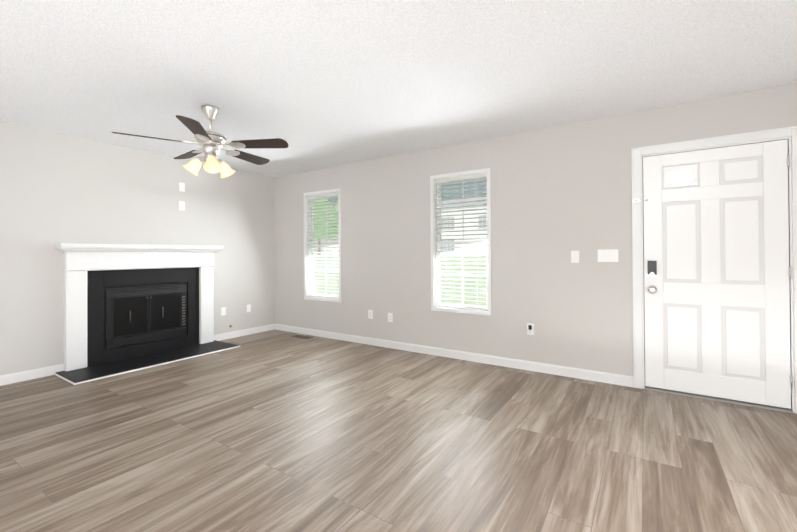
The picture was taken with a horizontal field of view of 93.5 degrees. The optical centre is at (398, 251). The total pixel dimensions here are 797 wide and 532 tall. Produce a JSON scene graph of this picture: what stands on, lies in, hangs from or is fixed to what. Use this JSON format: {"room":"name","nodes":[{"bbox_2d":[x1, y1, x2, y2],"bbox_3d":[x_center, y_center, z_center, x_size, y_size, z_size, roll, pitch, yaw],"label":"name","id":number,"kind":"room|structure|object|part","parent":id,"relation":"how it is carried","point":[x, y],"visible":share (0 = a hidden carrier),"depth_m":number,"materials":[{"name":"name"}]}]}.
{"room":"living room","nodes":[
{"label":"living room","id":0,"kind":"room"},
{"bbox_2d":[0,121,274,375],"bbox_3d":[-4.046,0.012,3.028,0.150,2.440,7.240,-1,-1,33],"label":"wall","id":1,"kind":"structure","parent":0,"point":[55,187],"depth_m":4.10,"materials":[{"name":"grey paint"}]},
{"bbox_2d":[0,324,273,385],"bbox_3d":[-3.930,1.185,3.037,0.013,0.092,7.090,-1,-1,33],"label":"baseboard","id":2,"kind":"structure","parent":1,"relation":"attached to","point":[11,378],"depth_m":3.73,"materials":[{"name":"white wood"}]},
{"bbox_2d":[179,182,184,191],"bbox_3d":[-2.788,-0.831,4.821,0.008,0.114,0.070,-1,-1,33],"label":"outlet","id":3,"kind":"object","parent":1,"relation":"attached to","point":[182,187],"visible":1,"depth_m":4.82,"materials":[{"name":"white plastic"}]},
{"bbox_2d":[179,201,184,209],"bbox_3d":[-2.787,-0.590,4.820,0.008,0.114,0.070,-1,-1,33],"label":"outlet","id":4,"kind":"object","parent":1,"relation":"attached to","point":[181,205],"visible":1,"depth_m":4.81,"materials":[{"name":"white plastic"}]},
{"bbox_2d":[221,307,225,315],"bbox_3d":[-2.469,0.840,5.280,0.008,0.114,0.070,-1,-1,33],"label":"electrical outlet","id":5,"kind":"object","parent":1,"relation":"attached to","point":[223,310],"visible":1,"depth_m":5.28,"materials":[{"name":"white plastic"}]},
{"bbox_2d":[247,304,250,311],"bbox_3d":[-2.248,0.849,5.616,0.008,0.114,0.070,-1,-1,33],"label":"electrical outlet","id":6,"kind":"object","parent":1,"relation":"attached to","point":[249,308],"visible":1,"depth_m":5.62,"materials":[{"name":"white plastic"}]},
{"bbox_2d":[0,329,796,531],"bbox_3d":[-0.427,1.255,0.730,8.700,0.120,7.390,-1,-1,33],"label":"floor","id":7,"kind":"structure","parent":0,"point":[274,430],"depth_m":2.27,"materials":[{"name":"plastic"}]},
{"bbox_2d":[54,243,239,384],"bbox_3d":[-2.969,0.578,4.451,1.074,1.315,1.695,-1,-1,33],"label":"fireplace","id":8,"kind":"object","parent":7,"relation":"on","point":[118,296],"visible":1,"depth_m":4.29,"materials":[{"name":"white"}]},
{"bbox_2d":[291,335,312,338],"bbox_3d":[-1.395,1.230,5.417,0.340,0.008,0.120,-1,-1,33],"label":"floor vent","id":9,"kind":"object","parent":7,"relation":"in","point":[302,336],"visible":1,"depth_m":5.42,"materials":[{"name":"brown"}]},
{"bbox_2d":[0,0,796,176],"bbox_3d":[-0.441,-1.305,0.749,8.700,0.120,7.390,-1,-1,33],"label":"ceiling","id":10,"kind":"structure","parent":0,"point":[316,84],"depth_m":2.50,"materials":[{"name":"white paint"}]},
{"bbox_2d":[112,105,287,177],"bbox_3d":[-1.609,-0.932,3.213,1.264,0.577,1.276,-1,-1,33],"label":"ceiling fan","id":11,"kind":"object","parent":10,"relation":"hanging from","point":[210,141],"visible":1,"depth_m":3.13,"materials":[{"name":"brown wood"}]},
{"bbox_2d":[274,83,796,376],"bbox_3d":[1.557,-0.014,3.763,8.700,2.440,0.150,-1,-1,33],"label":"wall","id":12,"kind":"structure","parent":0,"point":[560,193],"depth_m":3.87,"materials":[{"name":"grey paint"}]},
{"bbox_2d":[304,188,340,302],"bbox_3d":[-1.069,-0.086,5.483,0.733,1.592,0.162,-1,-1,33],"label":"window","id":13,"kind":"structure","parent":12,"relation":"in","point":[307,267],"depth_m":5.58,"materials":[{"name":"white"}]},
{"bbox_2d":[307,192,338,297],"bbox_3d":[-1.095,-0.091,5.444,0.629,1.486,0.057,-1,-1,33],"label":"window blinds","id":14,"kind":"object","parent":13,"relation":"attached to","point":[322,196],"visible":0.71,"depth_m":5.45,"materials":[{"name":"white plastic"}]},
{"bbox_3d":[-1.059,-0.086,5.498,0.641,1.500,0.060,-1,-1,33],"label":"window sash","id":15,"kind":"part","parent":13,"relation":"part of","materials":[{"name":"white plastic"}]},
{"bbox_3d":[-1.059,-0.086,5.498,0.601,1.460,0.032,-1,-1,33],"label":"glass","id":16,"kind":"part","parent":13,"relation":"part of","materials":[{"name":"clear glass"}]},
{"bbox_2d":[368,310,372,318],"bbox_3d":[-0.369,0.823,4.932,0.070,0.114,0.008,-1,-1,33],"label":"electrical outlet","id":17,"kind":"object","parent":12,"relation":"attached to","point":[370,314],"visible":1,"depth_m":4.93,"materials":[{"name":"white plastic"}]},
{"bbox_2d":[388,313,392,321],"bbox_3d":[-0.105,0.834,4.759,0.070,0.114,0.008,-1,-1,33],"label":"electrical outlet","id":18,"kind":"object","parent":12,"relation":"attached to","point":[390,317],"visible":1,"depth_m":4.75,"materials":[{"name":"white plastic"}]},
{"bbox_2d":[274,324,633,386],"bbox_3d":[1.514,1.159,3.668,8.387,0.092,0.048,-1,-1,33],"label":"baseboard","id":19,"kind":"structure","parent":12,"relation":"attached to","point":[609,378],"depth_m":4.09,"materials":[{"name":"white wood"}]},
{"bbox_2d":[430,168,491,315],"bbox_3d":[0.730,-0.105,4.298,0.733,1.592,0.162,-1,-1,33],"label":"window","id":20,"kind":"structure","parent":12,"relation":"in","point":[433,219],"depth_m":4.32,"materials":[{"name":"white"}]},
{"bbox_2d":[435,173,487,309],"bbox_3d":[0.704,-0.110,4.260,0.629,1.486,0.057,-1,-1,33],"label":"window blinds","id":21,"kind":"object","parent":20,"relation":"attached to","point":[462,179],"visible":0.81,"depth_m":4.25,"materials":[{"name":"white plastic"}]},
{"bbox_3d":[0.740,-0.105,4.313,0.641,1.500,0.060,-1,-1,33],"label":"window sash","id":22,"kind":"part","parent":20,"relation":"part of","materials":[{"name":"white plastic"}]},
{"bbox_3d":[0.740,-0.105,4.313,0.601,1.460,0.032,-1,-1,33],"label":"glass","id":23,"kind":"part","parent":20,"relation":"part of","materials":[{"name":"clear glass"}]},
{"bbox_2d":[527,323,533,334],"bbox_3d":[1.336,0.786,3.797,0.070,0.114,0.030,-1,-1,33],"label":"electrical outlet","id":24,"kind":"object","parent":12,"relation":"attached to","point":[530,328],"visible":1,"depth_m":3.79,"materials":[{"name":"white plastic"}]},
{"bbox_2d":[571,251,578,262],"bbox_3d":[1.685,0.048,3.576,0.070,0.114,0.019,-1,-1,33],"label":"light switch","id":25,"kind":"object","parent":12,"relation":"attached to","point":[574,256],"visible":1,"depth_m":3.58,"materials":[{"name":"white plastic"}]},
{"bbox_2d":[598,249,617,261],"bbox_3d":[1.914,0.036,3.425,0.166,0.114,0.019,-1,-1,33],"label":"light switch","id":26,"kind":"object","parent":12,"relation":"attached to","point":[608,255],"visible":1,"depth_m":3.43,"materials":[{"name":"white plastic"}]},
{"bbox_2d":[633,139,792,408],"bbox_3d":[2.496,0.168,3.042,0.989,2.006,0.115,-1,-1,33],"label":"door","id":27,"kind":"structure","parent":12,"relation":"in","point":[716,248],"depth_m":3.01,"materials":[{"name":"white wood"}]},
{"bbox_3d":[2.483,0.148,3.023,0.989,1.735,0.070,-1,-1,33],"label":"door hardware","id":28,"kind":"part","parent":27,"relation":"part of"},
{"bbox_2d":[631,126,796,413],"bbox_3d":[2.564,0.137,3.085,1.077,2.116,0.170,-1,-1,33],"label":"door frame","id":29,"kind":"structure","parent":12,"relation":"attached to","point":[638,152],"depth_m":3.10,"materials":[{"name":"white wood"}]},
{"bbox_2d":[645,386,792,412],"bbox_3d":[2.570,1.184,3.078,0.913,0.022,0.168,-1,-1,33],"label":"door threshold sill","id":30,"kind":"structure","parent":12,"relation":"attached to","point":[775,408],"depth_m":2.99,"materials":[{"name":"silver metal"}]},
{"label":"outside","id":31,"kind":"structure","parent":0,"visible":0},
{"bbox_2d":[314,256,485,306],"bbox_3d":[2.191,1.747,84.715,230.000,1.800,135.740,-1,-1,33],"label":"lawn","id":32,"kind":"structure","parent":31,"point":[442,281],"depth_m":18.58,"materials":[{"name":"green"}]},
{"bbox_2d":[314,198,337,254],"bbox_3d":[-13.178,-4.107,62.373,7.594,9.750,6.000,-1,-1,33],"label":"tree","id":33,"kind":"object","parent":32,"relation":"on","point":[319,235],"depth_m":60.17,"materials":[{"name":"green plant"}]},
{"bbox_2d":[314,235,338,255],"bbox_3d":[-18.649,-2.309,74.948,18.800,6.400,10.000,-1,-1,33],"label":"house","id":34,"kind":"structure","parent":32,"relation":"on","point":[322,241],"depth_m":67.69,"materials":[{"name":"grey"}]},
{"bbox_2d":[440,195,486,254],"bbox_3d":[8.642,-3.611,54.589,20.800,8.400,10.000,-1,-1,33],"label":"house","id":35,"kind":"structure","parent":32,"relation":"on","point":[465,232],"depth_m":49.42,"materials":[{"name":"grey"}]}
]}

